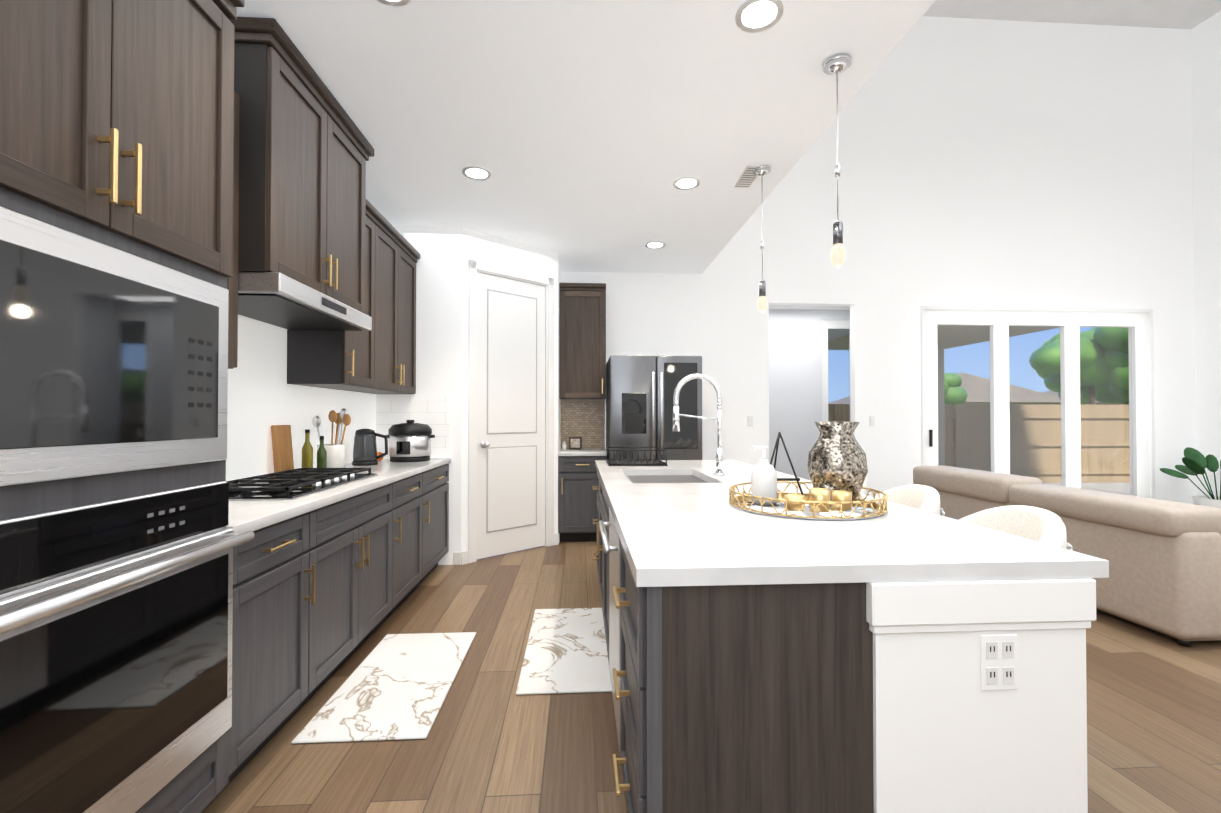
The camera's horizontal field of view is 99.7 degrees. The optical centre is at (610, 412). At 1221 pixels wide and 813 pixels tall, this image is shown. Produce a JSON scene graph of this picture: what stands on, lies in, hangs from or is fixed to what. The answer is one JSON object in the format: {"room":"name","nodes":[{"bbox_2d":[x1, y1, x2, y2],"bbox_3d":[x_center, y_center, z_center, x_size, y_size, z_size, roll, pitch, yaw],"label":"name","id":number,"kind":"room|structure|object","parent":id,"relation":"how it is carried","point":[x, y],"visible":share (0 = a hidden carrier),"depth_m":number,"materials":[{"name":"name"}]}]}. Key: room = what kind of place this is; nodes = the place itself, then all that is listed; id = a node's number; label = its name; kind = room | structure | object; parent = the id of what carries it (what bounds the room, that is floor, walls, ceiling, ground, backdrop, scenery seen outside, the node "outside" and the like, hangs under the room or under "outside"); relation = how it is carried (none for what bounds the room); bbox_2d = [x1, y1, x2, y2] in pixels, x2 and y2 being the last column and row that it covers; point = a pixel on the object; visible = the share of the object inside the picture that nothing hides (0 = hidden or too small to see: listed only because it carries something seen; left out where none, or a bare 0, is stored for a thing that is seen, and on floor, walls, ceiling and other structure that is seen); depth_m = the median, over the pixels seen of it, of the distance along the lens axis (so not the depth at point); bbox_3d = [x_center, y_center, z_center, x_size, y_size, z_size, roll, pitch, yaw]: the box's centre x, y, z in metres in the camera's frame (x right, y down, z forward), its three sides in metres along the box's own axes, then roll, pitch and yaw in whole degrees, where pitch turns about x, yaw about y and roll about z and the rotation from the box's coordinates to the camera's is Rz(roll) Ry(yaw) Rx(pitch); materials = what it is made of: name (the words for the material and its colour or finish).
{"room":"kitchen","nodes":[
{"label":"kitchen","id":0,"kind":"room"},
{"bbox_2d":[376,226,461,564],"bbox_3d":[-1.644,-0.145,4.455,0.723,2.900,0.100,0,-1,-4],"label":"wall","id":1,"kind":"structure","parent":0,"point":[439,316],"depth_m":4.42,"materials":[{"name":"paint"}]},
{"bbox_2d":[453,552,460,564],"bbox_3d":[-1.311,1.250,4.402,0.063,0.110,0.015,0,-1,-4],"label":"baseboard","id":2,"kind":"structure","parent":1,"relation":"attached to","point":[456,558],"depth_m":4.39,"materials":[{"name":"white wood"}]},
{"bbox_2d":[461,227,557,551],"bbox_3d":[-0.937,-0.141,4.819,1.037,2.900,0.100,1,-1,-43],"label":"wall","id":3,"kind":"structure","parent":0,"point":[487,248],"depth_m":4.64,"materials":[{"name":"paint"}]},
{"bbox_2d":[461,533,558,564],"bbox_3d":[-0.897,1.254,4.762,1.037,0.110,0.015,1,-1,-43],"label":"baseboard","id":4,"kind":"structure","parent":3,"relation":"attached to","point":[464,557],"depth_m":4.43,"materials":[{"name":"white wood"}]},
{"bbox_2d":[477,272,544,558],"bbox_3d":[-0.892,0.031,4.772,0.738,2.532,0.120,1,-1,-43],"label":"pantry door","id":5,"kind":"structure","parent":3,"relation":"in","point":[510,415],"depth_m":4.77,"materials":[{"name":"white wood"}]},
{"bbox_2d":[468,259,553,562],"bbox_3d":[-0.929,-0.008,4.812,0.920,2.635,0.118,1,-1,-43],"label":"door frame","id":6,"kind":"structure","parent":3,"relation":"attached to","point":[475,267],"depth_m":4.66,"materials":[{"name":"white wood"}]},
{"bbox_2d":[558,257,559,451],"bbox_3d":[-0.595,-0.134,5.471,0.100,2.900,0.600,0,-1,-4],"label":"wall","id":7,"kind":"structure","parent":0,"point":[558,357],"depth_m":5.29,"materials":[{"name":"paint"}]},
{"bbox_2d":[236,0,934,273],"bbox_3d":[-0.327,-1.698,1.847,3.230,0.150,7.900,0,-1,-4],"label":"ceiling","id":8,"kind":"structure","parent":0,"point":[586,133],"depth_m":2.70,"materials":[{"name":"white paint"}]},
{"bbox_2d":[376,0,410,6],"bbox_3d":[-0.850,-1.618,1.955,0.190,0.006,0.190,0,-1,-4],"label":"recessed light","id":9,"kind":"object","parent":8,"relation":"in","point":[395,3],"visible":1,"depth_m":2.03,"materials":[{"name":"white"}]},
{"bbox_2d":[462,166,490,179],"bbox_3d":[-0.897,-1.602,3.455,0.190,0.006,0.190,0,-1,-4],"label":"recessed light","id":10,"kind":"object","parent":8,"relation":"in","point":[475,173],"visible":1,"depth_m":3.45,"materials":[{"name":"white plastic"}]},
{"bbox_2d":[645,241,664,248],"bbox_3d":[0.423,-1.586,4.888,0.190,0.006,0.190,0,-1,-4],"label":"recessed light","id":11,"kind":"object","parent":8,"relation":"in","point":[654,244],"visible":0.96,"depth_m":4.87,"materials":[{"name":"white"}]},
{"bbox_2d":[673,177,699,189],"bbox_3d":[0.532,-1.600,3.602,0.190,0.006,0.190,0,-1,-4],"label":"recessed light","id":12,"kind":"object","parent":8,"relation":"in","point":[685,183],"visible":1,"depth_m":3.60,"materials":[{"name":"white"}]},
{"bbox_2d":[733,165,759,187],"bbox_3d":[0.939,-1.600,3.507,0.120,0.008,0.320,0,-1,-4],"label":"ceiling vent","id":13,"kind":"object","parent":8,"relation":"in","point":[747,178],"visible":0.92,"depth_m":3.52,"materials":[{"name":"white metal"}]},
{"bbox_2d":[735,0,783,32],"bbox_3d":[0.604,-1.617,2.094,0.190,0.006,0.190,0,-1,-4],"label":"recessed light","id":14,"kind":"object","parent":8,"relation":"in","point":[752,16],"visible":1,"depth_m":2.09,"materials":[{"name":"white"}]},
{"bbox_2d":[753,165,770,312],"bbox_3d":[1.000,-1.128,3.395,0.120,0.954,0.120,0,-1,-4],"label":"pendant light","id":15,"kind":"object","parent":8,"relation":"hanging from","point":[762,171],"visible":0.98,"depth_m":3.38,"materials":[{"name":"silver metal"}]},
{"bbox_2d":[823,53,850,267],"bbox_3d":[1.048,-1.139,2.376,0.120,0.954,0.120,0,-1,-4],"label":"pendant light","id":16,"kind":"object","parent":8,"relation":"hanging from","point":[836,64],"visible":0.98,"depth_m":2.36,"materials":[{"name":"silver metal"}]},
{"bbox_2d":[201,541,1220,812],"bbox_3d":[2.675,1.345,3.501,9.550,0.100,11.100,0,-1,-4],"label":"floor","id":17,"kind":"structure","parent":0,"point":[493,741],"depth_m":2.05,"materials":[{"name":"brown wood"}]},
{"bbox_2d":[0,0,254,812],"bbox_3d":[-1.436,-0.035,1.180,0.734,2.610,0.860,0,-1,-4],"label":"tall cabinet","id":18,"kind":"object","parent":17,"relation":"on","point":[119,541],"visible":1,"depth_m":1.20,"materials":[{"name":"black wood"}]},
{"bbox_2d":[201,511,320,811],"bbox_3d":[-1.537,0.840,1.885,0.618,0.875,0.566,0,-1,-4],"label":"base cabinet","id":19,"kind":"object","parent":17,"relation":"on","point":[276,626],"depth_m":1.89,"materials":[{"name":"black wood"}]},
{"bbox_2d":[226,459,450,532],"bbox_3d":[-1.595,0.394,3.001,0.638,0.040,2.792,0,-1,-4],"label":"countertop","id":20,"kind":"structure","parent":19,"relation":"on","point":[244,515],"depth_m":2.18,"materials":[{"name":"white stone"}]},
{"bbox_2d":[271,425,293,472],"bbox_3d":[-1.872,0.223,2.944,0.044,0.300,0.170,0,-1,-4],"label":"cutting board","id":21,"kind":"object","parent":20,"relation":"on","point":[281,437],"visible":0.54,"depth_m":2.92,"materials":[{"name":"brown wood"}]},
{"bbox_2d":[226,468,378,499],"bbox_3d":[-1.584,0.345,2.585,0.473,0.048,0.918,0,-1,-4],"label":"cooktop","id":22,"kind":"object","parent":20,"relation":"in","point":[293,484],"visible":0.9,"depth_m":2.43,"materials":[{"name":"black metal"}]},
{"bbox_2d":[301,429,326,467],"bbox_3d":[-1.796,0.239,3.123,0.117,0.270,0.106,0,-1,-4],"label":"oil bottles","id":23,"kind":"object","parent":20,"relation":"on","point":[307,456],"visible":0.79,"depth_m":3.09,"materials":[{"name":"yellow"}]},
{"bbox_2d":[312,408,350,467],"bbox_3d":[-1.772,0.175,3.308,0.211,0.403,0.191,0,-1,-4],"label":"utensil crock","id":24,"kind":"object","parent":20,"relation":"on","point":[336,455],"visible":0.85,"depth_m":3.25,"materials":[{"name":"white ceramic"}]},
{"bbox_2d":[352,429,387,465],"bbox_3d":[-1.746,0.250,3.743,0.240,0.262,0.170,0,-1,-4],"label":"kettle","id":25,"kind":"object","parent":20,"relation":"on","point":[365,449],"visible":1,"depth_m":3.68,"materials":[{"name":"black metal"}]},
{"bbox_2d":[377,452,382,460],"bbox_3d":[-1.846,0.348,4.046,0.142,0.072,0.152,0,-1,-4],"label":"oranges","id":26,"kind":"object","parent":20,"relation":"on","point":[378,454],"visible":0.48,"depth_m":3.99,"materials":[{"name":"orange food"}]},
{"bbox_2d":[386,420,434,461],"bbox_3d":[-1.593,0.222,4.096,0.370,0.325,0.336,0,-1,-4],"label":"slow cooker","id":27,"kind":"object","parent":20,"relation":"on","point":[409,440],"visible":1,"depth_m":3.98,"materials":[{"name":"silver metal"}]},
{"bbox_2d":[321,483,400,686],"bbox_3d":[-1.580,0.847,2.580,0.618,0.875,1.074,0,-1,-4],"label":"base cabinet","id":28,"kind":"object","parent":17,"relation":"on","point":[326,583],"depth_m":2.59,"materials":[{"name":"black wood"}]},
{"bbox_2d":[291,632,475,743],"bbox_3d":[-1.005,1.278,2.490,0.510,0.010,0.990,0,-1,-4],"label":"rug","id":29,"kind":"object","parent":17,"relation":"on","point":[395,686],"visible":0.98,"depth_m":2.34,"materials":[{"name":"fabric"}]},
{"bbox_2d":[401,471,428,602],"bbox_3d":[-1.627,0.856,3.348,0.618,0.875,0.714,0,-1,-4],"label":"base cabinet","id":30,"kind":"object","parent":17,"relation":"on","point":[415,491],"depth_m":3.52,"materials":[{"name":"black wood"}]},
{"bbox_2d":[429,463,448,573],"bbox_3d":[-1.666,0.863,3.985,0.618,0.875,0.810,0,-1,-4],"label":"base cabinet","id":31,"kind":"object","parent":17,"relation":"on","point":[439,477],"depth_m":4.12,"materials":[{"name":"black"}]},
{"bbox_2d":[516,608,611,694],"bbox_3d":[-0.241,1.282,2.857,0.440,0.010,1.030,0,-1,-4],"label":"rug","id":32,"kind":"object","parent":17,"relation":"on","point":[566,651],"visible":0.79,"depth_m":2.71,"materials":[{"name":"fabric"}]},
{"bbox_2d":[558,400,606,541],"bbox_3d":[-0.293,0.589,5.446,0.494,1.455,0.667,0,-1,-4],"label":"base cabinet","id":33,"kind":"object","parent":17,"relation":"on","point":[577,481],"visible":0.73,"depth_m":5.17,"materials":[{"name":"black wood"}]},
{"bbox_2d":[569,437,581,448],"bbox_3d":[-0.384,0.335,5.617,0.140,0.134,0.083,0,-1,-4],"label":"framed picture","id":34,"kind":"object","parent":33,"relation":"on","point":[575,442],"visible":1,"depth_m":5.58,"materials":[{"name":"brown"}]},
{"bbox_2d":[606,355,701,459],"bbox_3d":[0.430,0.381,5.400,0.910,1.870,0.847,0,-1,-4],"label":"fridge","id":35,"kind":"object","parent":17,"relation":"on","point":[640,390],"visible":0.5,"depth_m":5.04,"materials":[{"name":"grey metal"}]},
{"bbox_2d":[592,464,1107,812],"bbox_3d":[0.494,0.848,2.671,1.136,0.876,2.990,0,-1,-4],"label":"kitchen island","id":36,"kind":"object","parent":17,"relation":"on","point":[897,658],"depth_m":1.20,"materials":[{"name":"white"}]},
{"bbox_2d":[596,460,907,579],"bbox_3d":[0.282,0.390,2.663,0.630,0.040,2.970,0,-1,-4],"label":"island countertop","id":37,"kind":"structure","parent":36,"relation":"on","point":[667,531],"depth_m":1.45,"materials":[{"name":"white stone"}]},
{"bbox_2d":[606,447,667,465],"bbox_3d":[0.185,0.325,3.841,0.420,0.115,0.400,0,-1,-4],"label":"dish rack","id":38,"kind":"object","parent":37,"relation":"on","point":[641,462],"visible":1,"depth_m":3.77,"materials":[{"name":"black metal"}]},
{"bbox_2d":[680,460,1108,577],"bbox_3d":[0.849,0.391,2.698,0.505,0.040,2.970,0,-1,-4],"label":"island countertop","id":39,"kind":"structure","parent":36,"relation":"on","point":[931,544],"depth_m":1.41,"materials":[{"name":"white stone"}]},
{"bbox_2d":[672,373,724,475],"bbox_3d":[0.522,0.071,3.082,0.314,0.606,0.104,0,-1,-4],"label":"faucet","id":40,"kind":"object","parent":39,"relation":"on","point":[719,449],"visible":1,"depth_m":3.05,"materials":[{"name":"silver metal"}]},
{"bbox_2d":[729,481,886,519],"bbox_3d":[0.749,0.331,1.992,0.568,0.062,0.567,0,-1,-4],"label":"tray","id":41,"kind":"object","parent":39,"relation":"on","point":[862,508],"visible":0.73,"depth_m":1.83,"materials":[{"name":"gold mirror"}]},
{"bbox_2d":[751,446,776,504],"bbox_3d":[0.594,0.241,1.993,0.096,0.222,0.096,0,-1,-4],"label":"soap dispenser","id":42,"kind":"object","parent":41,"relation":"on","point":[763,479],"visible":0.96,"depth_m":1.96,"materials":[{"name":"white ceramic"}]},
{"bbox_2d":[770,432,803,494],"bbox_3d":[0.707,0.220,2.195,0.187,0.273,0.138,0,-1,-4],"label":"easel","id":43,"kind":"object","parent":41,"relation":"on","point":[779,436],"visible":0.58,"depth_m":2.15,"materials":[{"name":"black"}]},
{"bbox_2d":[807,422,867,500],"bbox_3d":[0.901,0.196,2.052,0.224,0.315,0.224,0,-1,-4],"label":"vase","id":44,"kind":"object","parent":41,"relation":"on","point":[837,459],"visible":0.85,"depth_m":1.98,"materials":[{"name":"silver glass"}]},
{"bbox_2d":[835,490,851,509],"bbox_3d":[0.846,0.322,1.887,0.071,0.060,0.071,0,-1,-15],"label":"candle","id":45,"kind":"object","parent":41,"relation":"on","point":[840,496],"depth_m":1.86,"materials":[{"name":"gold metal"}]},
{"bbox_2d":[860,479,869,495],"bbox_3d":[1.292,0.823,3.051,0.434,0.936,0.505,0,-1,-4],"label":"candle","id":46,"kind":"object","parent":17,"relation":"on","point":[864,491],"visible":0.08,"depth_m":2.91,"materials":[{"name":"white wax"}]},
{"bbox_2d":[875,484,944,515],"bbox_3d":[1.329,0.816,2.452,0.434,0.936,0.505,0,-1,-4],"label":"bar stool","id":47,"kind":"object","parent":17,"relation":"on","point":[922,497],"visible":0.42,"depth_m":2.46,"materials":[{"name":"white fabric"}]},
{"bbox_2d":[959,505,1072,550],"bbox_3d":[1.366,0.810,1.853,0.434,0.936,0.505,0,-1,-4],"label":"bar stool","id":48,"kind":"object","parent":17,"relation":"on","point":[1041,525],"visible":0.27,"depth_m":1.87,"materials":[{"name":"white fabric"}]},
{"bbox_2d":[913,466,1220,646],"bbox_3d":[3.502,0.899,3.902,1.090,0.800,2.210,0,-1,-4],"label":"sofa","id":49,"kind":"object","parent":17,"relation":"on","point":[1163,557],"visible":0.71,"depth_m":3.00,"materials":[{"name":"fabric"}]},
{"bbox_2d":[1160,447,1220,509],"bbox_3d":[6.650,0.862,5.669,0.771,0.912,0.959,0,-1,-4],"label":"plant","id":50,"kind":"object","parent":17,"relation":"on","point":[1195,462],"visible":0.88,"depth_m":5.78,"materials":[{"name":"green plant"}]},
{"bbox_2d":[769,309,849,479],"bbox_3d":[2.604,-0.063,7.369,1.740,2.800,0.100,0,-1,-4],"label":"wall","id":51,"kind":"structure","parent":0,"point":[795,374],"depth_m":7.32,"materials":[{"name":"white paint"}]},
{"bbox_2d":[822,320,850,421],"bbox_3d":[3.245,0.007,7.378,0.460,2.660,0.100,0,-1,-4],"label":"window","id":52,"kind":"structure","parent":51,"relation":"in","point":[834,324],"depth_m":7.38,"materials":[{"name":"white"}]},
{"bbox_2d":[769,305,849,309],"bbox_3d":[2.633,-1.520,6.761,1.920,0.100,1.350,0,-1,-4],"label":"ceiling","id":53,"kind":"structure","parent":0,"point":[804,307],"depth_m":7.20,"materials":[{"name":"paint"}]},
{"bbox_2d":[849,329,850,421],"bbox_3d":[3.551,-0.069,6.801,0.080,2.800,1.350,0,-1,-4],"label":"wall","id":54,"kind":"structure","parent":0,"point":[849,369],"depth_m":7.48,"materials":[{"name":"white paint"}]},
{"bbox_2d":[560,16,1196,503],"bbox_3d":[3.211,-1.677,6.072,7.770,6.000,0.100,0,-1,-4],"label":"wall","id":55,"kind":"structure","parent":0,"point":[1035,159],"depth_m":6.09,"materials":[{"name":"paint"}]},
{"bbox_2d":[559,283,605,399],"bbox_3d":[-0.302,-0.750,5.595,0.491,1.215,0.397,0,-1,-4],"label":"upper cabinet","id":56,"kind":"object","parent":55,"relation":"attached to","point":[582,345],"visible":1,"depth_m":5.45,"materials":[{"name":"brown wood"}]},
{"bbox_2d":[747,416,752,425],"bbox_3d":[1.602,0.101,5.899,0.070,0.120,0.008,0,-1,-4],"label":"switch plate","id":57,"kind":"object","parent":55,"relation":"attached to","point":[750,420],"depth_m":5.90,"materials":[{"name":"white plastic"}]},
{"bbox_2d":[869,416,874,425],"bbox_3d":[3.040,0.102,5.987,0.070,0.120,0.008,0,-1,-4],"label":"switch plate","id":58,"kind":"object","parent":55,"relation":"attached to","point":[871,418],"depth_m":5.98,"materials":[{"name":"white plastic"}]},
{"bbox_2d":[921,306,1155,498],"bbox_3d":[5.088,0.039,6.153,2.910,2.570,0.110,0,-1,-4],"label":"sliding door","id":59,"kind":"structure","parent":55,"relation":"in","point":[1137,323],"depth_m":6.16,"materials":[{"name":"white"}]},
{"bbox_2d":[923,0,1220,28],"bbox_3d":[2.747,-4.771,2.069,9.390,0.100,8.100,0,-1,-4],"label":"ceiling","id":60,"kind":"structure","parent":0,"point":[1181,14],"depth_m":6.01,"materials":[{"name":"paint"}]},
{"bbox_2d":[1191,11,1220,495],"bbox_3d":[7.380,-1.718,2.370,0.100,6.000,8.000,0,-1,-4],"label":"wall","id":61,"kind":"structure","parent":0,"point":[1206,79],"depth_m":6.13,"materials":[{"name":"paint"}]},
{"bbox_3d":[-1.850,-0.182,1.086,0.100,2.900,6.800,0,-1,-4],"label":"wall","id":62,"kind":"structure","parent":0,"visible":0},
{"bbox_2d":[227,80,242,368],"bbox_3d":[-1.671,-0.744,1.857,0.329,1.128,0.492,0,-1,-4],"label":"upper cabinet","id":63,"kind":"object","parent":62,"relation":"attached to","point":[232,282],"depth_m":2.09,"materials":[{"name":"black wood"}]},
{"bbox_2d":[234,28,370,316],"bbox_3d":[-1.655,-1.063,2.584,0.449,0.975,0.953,0,-1,-4],"label":"upper cabinet","id":64,"kind":"object","parent":62,"relation":"attached to","point":[306,212],"depth_m":2.35,"materials":[{"name":"black wood"}]},
{"bbox_2d":[238,272,371,330],"bbox_3d":[-1.633,-0.528,2.581,0.493,0.090,0.946,0,-1,-4],"label":"range hood","id":65,"kind":"object","parent":64,"relation":"attached to","point":[280,300],"visible":0.73,"depth_m":2.44,"materials":[{"name":"silver metal"}]},
{"bbox_2d":[287,212,382,391],"bbox_3d":[-1.760,-0.743,3.309,0.329,1.158,0.510,0,-1,-4],"label":"upper cabinet","id":66,"kind":"object","parent":62,"relation":"attached to","point":[352,361],"depth_m":3.14,"materials":[{"name":"black wood"}]},
{"bbox_2d":[361,224,418,393],"bbox_3d":[-1.797,-0.737,3.921,0.329,1.158,0.956,0,-1,-4],"label":"upper cabinet","id":67,"kind":"object","parent":62,"relation":"attached to","point":[399,263],"depth_m":3.97,"materials":[{"name":"black wood"}]},
{"label":"outside","id":68,"kind":"structure","parent":0,"visible":0},
{"bbox_3d":[14.519,1.837,33.828,57.000,0.180,54.000,0,-1,-4],"label":"ground","id":69,"kind":"structure","parent":68,"visible":0},
{"bbox_2d":[828,372,1060,404],"bbox_3d":[22.631,-0.386,36.353,11.300,4.320,10.800,0,-1,-4],"label":"house","id":70,"kind":"structure","parent":69,"relation":"on","point":[971,382],"depth_m":31.75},
{"bbox_2d":[944,373,967,403],"bbox_3d":[14.480,-0.124,23.625,3.048,3.519,2.743,0,-1,-4],"label":"tree","id":71,"kind":"object","parent":69,"relation":"on","point":[952,391],"depth_m":22.66,"materials":[{"name":"green plant"}]},
{"bbox_2d":[828,404,1129,482],"bbox_3d":[15.945,0.672,10.548,57.000,1.640,0.110,0,-1,-4],"label":"fence","id":72,"kind":"object","parent":69,"relation":"on","point":[1115,437],"depth_m":10.12,"materials":[{"name":"brown wood"}]},
{"bbox_2d":[1029,327,1128,404],"bbox_3d":[20.151,-1.156,21.584,5.056,5.538,4.909,0,-1,-4],"label":"tree","id":73,"kind":"object","parent":69,"relation":"on","point":[1090,347],"depth_m":20.92,"materials":[{"name":"green plant"}]},
{"bbox_2d":[1043,390,1124,404],"bbox_3d":[36.478,-0.498,35.198,11.800,4.520,10.800,0,-1,-4],"label":"house","id":74,"kind":"structure","parent":69,"relation":"on","point":[1050,392],"depth_m":32.97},
{"bbox_2d":[1043,482,1129,494],"bbox_3d":[7.547,1.416,8.202,8.050,0.100,3.690,0,-1,-4],"label":"patio slab","id":75,"kind":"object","parent":69,"relation":"on","point":[1112,486],"depth_m":9.58,"materials":[{"name":"concrete"}]},
{"bbox_2d":[938,349,944,465],"bbox_3d":[5.873,0.119,9.376,0.250,2.520,0.250,0,-1,-4],"label":"patio column","id":76,"kind":"structure","parent":75,"relation":"on","point":[941,442],"depth_m":9.26,"materials":[{"name":"beige"}]},
{"bbox_2d":[828,325,1059,349],"bbox_3d":[4.840,-1.268,7.845,2.600,0.220,3.250,0,-1,-4],"label":"roof","id":77,"kind":"structure","parent":76,"relation":"on","point":[962,337],"depth_m":7.87,"materials":[{"name":"beige"}]},
{"bbox_2d":[1095,383,1128,404],"bbox_3d":[24.020,-0.712,23.398,4.384,4.689,4.620,0,-1,-4],"label":"tree","id":78,"kind":"object","parent":69,"relation":"on","point":[1103,396],"depth_m":23.06,"materials":[{"name":"green plant"}]}
]}

